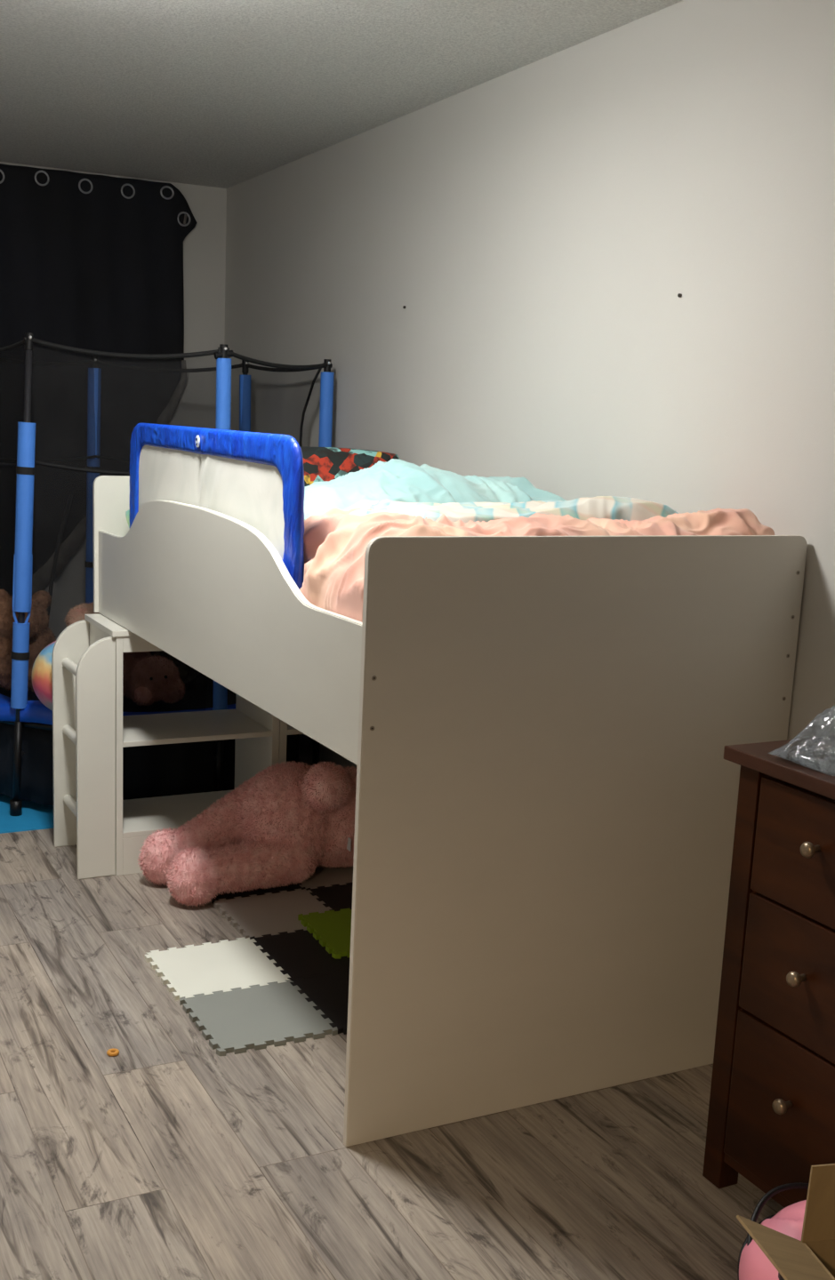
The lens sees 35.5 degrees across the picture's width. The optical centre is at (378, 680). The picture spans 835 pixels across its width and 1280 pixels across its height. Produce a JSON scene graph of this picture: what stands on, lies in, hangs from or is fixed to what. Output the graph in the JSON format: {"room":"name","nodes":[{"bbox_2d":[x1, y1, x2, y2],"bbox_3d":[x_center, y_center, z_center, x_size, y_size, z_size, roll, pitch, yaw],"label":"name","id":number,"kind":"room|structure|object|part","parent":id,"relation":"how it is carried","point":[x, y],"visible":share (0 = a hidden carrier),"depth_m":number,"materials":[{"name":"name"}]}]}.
{"room":"bedroom","nodes":[
{"label":"bedroom","id":0,"kind":"room"},
{"bbox_2d":[0,161,226,639],"bbox_3d":[-2.343,-0.949,5.305,3.566,2.375,0.080,-3,13,-26],"label":"wall","id":1,"kind":"structure","parent":0,"point":[204,247],"depth_m":5.86,"materials":[{"name":"white paint"}]},
{"bbox_2d":[0,163,197,596],"bbox_3d":[-1.842,-0.953,5.456,2.240,2.362,0.087,-3,13,-26],"label":"curtain","id":2,"kind":"object","parent":1,"relation":"attached to","point":[88,261],"visible":0.88,"depth_m":5.64,"materials":[{"name":"black fabric"}]},
{"bbox_2d":[0,0,683,188],"bbox_3d":[-0.802,-1.315,1.240,4.466,0.060,8.425,-3,13,-26],"label":"ceiling","id":3,"kind":"structure","parent":0,"point":[215,93],"depth_m":3.77,"materials":[{"name":"white paint"}]},
{"bbox_2d":[0,760,783,1279],"bbox_3d":[-0.898,1.070,1.718,4.466,0.060,8.425,-3,13,-26],"label":"floor","id":4,"kind":"structure","parent":0,"point":[167,1156],"depth_m":2.50,"materials":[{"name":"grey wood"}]},
{"bbox_2d":[0,793,53,833],"bbox_3d":[-1.569,0.386,4.835,1.250,0.005,1.249,-3,13,-26],"label":"play mat","id":5,"kind":"object","parent":4,"relation":"on","point":[35,816],"visible":0.02,"depth_m":4.48,"materials":[{"name":"blue plastic"}]},
{"bbox_2d":[51,619,115,879],"bbox_3d":[-0.912,0.202,4.024,0.114,0.736,0.340,-3,13,-26],"label":"ladder","id":6,"kind":"object","parent":4,"relation":"on","point":[84,676],"visible":0.96,"depth_m":3.92,"materials":[{"name":"beige laminate"}]},
{"bbox_2d":[106,1048,119,1055],"bbox_3d":[-0.584,0.817,2.869,0.027,0.009,0.027,-3,13,-26],"label":"cereal ring","id":7,"kind":"object","parent":4,"relation":"on","point":[113,1052],"visible":1,"depth_m":2.86,"materials":[{"name":"orange food"}]},
{"bbox_2d":[0,332,334,815],"bbox_3d":[-0.920,-0.438,4.955,1.354,1.620,1.417,-3,13,-26],"label":"trampoline","id":8,"kind":"object","parent":4,"relation":"on","point":[26,724],"visible":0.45,"depth_m":4.50,"materials":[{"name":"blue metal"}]},
{"bbox_3d":[-1.196,-0.328,4.373,0.087,1.605,0.040,-3,13,-26],"label":"post","id":9,"kind":"part","parent":8,"relation":"part of","materials":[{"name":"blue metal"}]},
{"bbox_2d":[0,588,55,692],"bbox_3d":[-1.279,-0.142,4.692,0.273,0.395,0.324,-3,13,-26],"label":"plush bear","id":10,"kind":"object","parent":8,"relation":"on","point":[41,636],"visible":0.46,"depth_m":4.63},
{"bbox_2d":[31,640,55,710],"bbox_3d":[-1.009,-0.014,4.288,0.256,0.256,0.256,-3,13,-26],"label":"ball","id":11,"kind":"object","parent":8,"relation":"on","point":[42,674],"visible":0.2,"depth_m":4.20,"materials":[{"name":"plastic"}]},
{"bbox_2d":[64,602,99,626],"bbox_3d":[-1.039,-0.103,4.672,0.183,0.362,0.209,-3,13,-26],"label":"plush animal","id":12,"kind":"object","parent":8,"relation":"on","point":[77,613],"visible":0.09,"depth_m":4.59},
{"bbox_2d":[122,651,151,699],"bbox_3d":[-0.879,-0.063,4.721,0.167,0.276,0.158,-3,13,-26],"label":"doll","id":13,"kind":"object","parent":8,"relation":"on","point":[129,659],"visible":0.16,"depth_m":4.68},
{"bbox_2d":[128,654,186,706],"bbox_3d":[-0.793,-0.007,4.628,0.209,0.179,0.164,-3,13,-26],"label":"plush bear","id":14,"kind":"object","parent":8,"relation":"on","point":[153,678],"visible":1,"depth_m":4.57},
{"bbox_2d":[150,650,199,684],"bbox_3d":[-0.726,-0.101,4.783,0.222,0.242,0.185,-3,13,-26],"label":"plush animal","id":15,"kind":"object","parent":8,"relation":"on","point":[188,673],"visible":0.13,"depth_m":4.73},
{"bbox_2d":[84,613,303,875],"bbox_3d":[-0.402,0.166,4.259,1.034,0.756,0.340,-3,13,-26],"label":"shelf unit","id":16,"kind":"object","parent":4,"relation":"on","point":[260,736],"visible":0.37,"depth_m":4.11,"materials":[{"name":"beige laminate"}]},
{"bbox_3d":[-0.847,0.199,4.047,0.020,0.738,0.336,-3,13,-26],"label":"panel","id":17,"kind":"part","parent":16,"relation":"part of","materials":[{"name":"beige laminate"}]},
{"bbox_3d":[-0.622,0.146,4.147,0.477,0.016,0.336,-3,13,-26],"label":"shelf","id":18,"kind":"part","parent":16,"relation":"part of","materials":[{"name":"beige laminate"}]},
{"bbox_3d":[-0.159,0.120,4.372,0.454,0.016,0.336,-3,13,-26],"label":"shelf","id":19,"kind":"part","parent":16,"relation":"part of","materials":[{"name":"laminate"}]},
{"bbox_2d":[137,760,357,906],"bbox_3d":[-0.202,0.420,3.948,1.005,0.417,0.503,-3,13,-26],"label":"plush bear","id":20,"kind":"object","parent":4,"relation":"on","point":[288,820],"visible":0.68,"depth_m":3.85},
{"bbox_2d":[144,864,352,1055],"bbox_3d":[-0.219,0.683,3.574,0.872,0.024,1.173,-3,13,-26],"label":"play mat","id":21,"kind":"object","parent":4,"relation":"on","point":[237,1020],"depth_m":3.31,"materials":[{"name":"multicoloured rubber"}]},
{"bbox_2d":[93,475,807,1146],"bbox_3d":[-0.013,0.108,3.525,1.030,1.187,1.999,-3,13,-26],"label":"bed","id":22,"kind":"object","parent":4,"relation":"on","point":[536,730],"visible":0.94,"depth_m":2.63,"materials":[{"name":"beige laminate"}]},
{"bbox_3d":[-0.432,-0.455,4.320,1.030,0.430,0.018,-3,13,-26],"label":"headboard","id":23,"kind":"part","parent":22,"relation":"part of","materials":[{"name":"beige laminate"}]},
{"bbox_2d":[129,423,304,586],"bbox_3d":[-0.447,-0.444,3.283,0.032,0.384,1.305,-3,13,-26],"label":"guard","id":24,"kind":"object","parent":22,"relation":"attached to","point":[255,479],"visible":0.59,"depth_m":3.07,"materials":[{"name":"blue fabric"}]},
{"bbox_3d":[-0.445,-0.472,3.278,0.013,0.225,1.155,-3,13,-26],"label":"panel","id":25,"kind":"part","parent":24,"relation":"part of","materials":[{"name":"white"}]},
{"bbox_3d":[-0.443,-0.226,3.238,0.018,0.406,1.962,-3,13,-26],"label":"rail","id":26,"kind":"part","parent":22,"relation":"part of","materials":[{"name":"beige laminate"}]},
{"bbox_3d":[0.419,0.299,2.656,1.030,1.187,0.018,-3,13,-26],"label":"footboard","id":27,"kind":"part","parent":22,"relation":"part of","materials":[{"name":"beige laminate"}]},
{"bbox_3d":[0.001,-0.189,3.466,0.967,0.149,1.935,-3,13,-26],"label":"mattress","id":28,"kind":"object","parent":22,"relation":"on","visible":0},
{"bbox_2d":[125,509,129,528],"bbox_3d":[-0.616,-0.464,4.011,0.300,0.148,0.239,-3,13,-26],"label":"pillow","id":29,"kind":"object","parent":28,"relation":"on","point":[127,513],"visible":0.04,"depth_m":3.99,"materials":[{"name":"teal fabric"}]},
{"bbox_2d":[300,446,399,484],"bbox_3d":[-0.177,-0.587,4.204,0.620,0.327,0.151,-3,13,-26],"label":"pillow","id":30,"kind":"object","parent":28,"relation":"on","point":[319,463],"visible":0.1,"depth_m":4.18,"materials":[{"name":"multicoloured fabric"}]},
{"bbox_2d":[304,459,559,531],"bbox_3d":[0.081,-0.418,3.423,0.899,0.322,0.728,-3,13,-26],"label":"blanket","id":31,"kind":"object","parent":28,"relation":"on","point":[396,482],"visible":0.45,"depth_m":3.22,"materials":[{"name":"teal fabric"}]},
{"bbox_2d":[297,495,767,622],"bbox_3d":[0.296,-0.275,2.883,1.000,0.270,0.705,-3,13,-26],"label":"comforter","id":32,"kind":"object","parent":28,"relation":"on","point":[331,577],"visible":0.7,"depth_m":2.67,"materials":[{"name":"pink fabric"}]},
{"bbox_2d":[702,739,834,1207],"bbox_3d":[0.971,0.591,2.186,0.479,0.842,0.767,-3,13,-26],"label":"dresser","id":33,"kind":"object","parent":4,"relation":"on","point":[771,1116],"visible":1,"depth_m":2.27,"materials":[{"name":"brown wood"}]},
{"bbox_3d":[0.663,0.549,2.400,0.049,0.817,0.048,-3,13,-26],"label":"leg","id":34,"kind":"part","parent":33,"relation":"part of","materials":[{"name":"brown wood"}]},
{"bbox_3d":[0.782,0.944,2.167,0.016,0.020,0.601,-3,13,-26],"label":"rail","id":35,"kind":"part","parent":33,"relation":"part of","materials":[{"name":"brown wood"}]},
{"bbox_3d":[0.787,0.794,2.136,0.020,0.286,0.601,-3,13,-26],"label":"drawer","id":36,"kind":"part","parent":33,"relation":"part of","materials":[{"name":"brown wood"}]},
{"bbox_3d":[0.699,0.734,2.252,0.033,0.027,0.027,-3,13,-26],"label":"knob","id":37,"kind":"part","parent":33,"relation":"part of","materials":[{"name":"grey metal"}]},
{"bbox_3d":[0.797,0.541,2.086,0.020,0.218,0.601,-3,13,-26],"label":"drawer","id":38,"kind":"part","parent":33,"relation":"part of","materials":[{"name":"brown wood"}]},
{"bbox_3d":[0.805,0.327,2.043,0.020,0.208,0.601,-3,13,-26],"label":"drawer","id":39,"kind":"part","parent":33,"relation":"part of","materials":[{"name":"brown wood"}]},
{"bbox_3d":[0.708,0.503,2.206,0.033,0.027,0.027,-3,13,-26],"label":"knob","id":40,"kind":"part","parent":33,"relation":"part of","materials":[{"name":"grey metal"}]},
{"bbox_2d":[767,704,834,776],"bbox_3d":[0.917,0.071,2.200,0.346,0.165,0.346,-5,14,-34],"label":"plastic bag","id":41,"kind":"object","parent":33,"relation":"on","point":[813,748],"visible":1,"depth_m":2.21,"materials":[{"name":"grey"}]},
{"bbox_3d":[0.717,0.279,2.161,0.033,0.027,0.027,-3,13,-26],"label":"knob","id":42,"kind":"part","parent":33,"relation":"part of","materials":[{"name":"grey metal"}]},
{"bbox_2d":[736,1182,807,1279],"bbox_3d":[0.682,0.930,2.028,0.258,0.216,0.239,-3,13,-26],"label":"backpack","id":43,"kind":"object","parent":4,"relation":"on","point":[753,1264],"visible":0.43,"depth_m":2.02,"materials":[{"name":"pink fabric"}]},
{"bbox_2d":[736,1163,834,1279],"bbox_3d":[0.701,0.898,1.705,0.391,0.407,0.311,0,12,-12],"label":"cardboard box","id":44,"kind":"object","parent":4,"relation":"on","point":[812,1257],"visible":1,"depth_m":1.80,"materials":[{"name":"brown cardboard"}]},
{"bbox_2d":[224,0,834,767],"bbox_3d":[0.727,-0.409,3.226,0.080,2.375,6.625,-3,13,-26],"label":"wall","id":45,"kind":"structure","parent":0,"point":[539,228],"depth_m":3.37,"materials":[{"name":"white paint"}]}
]}

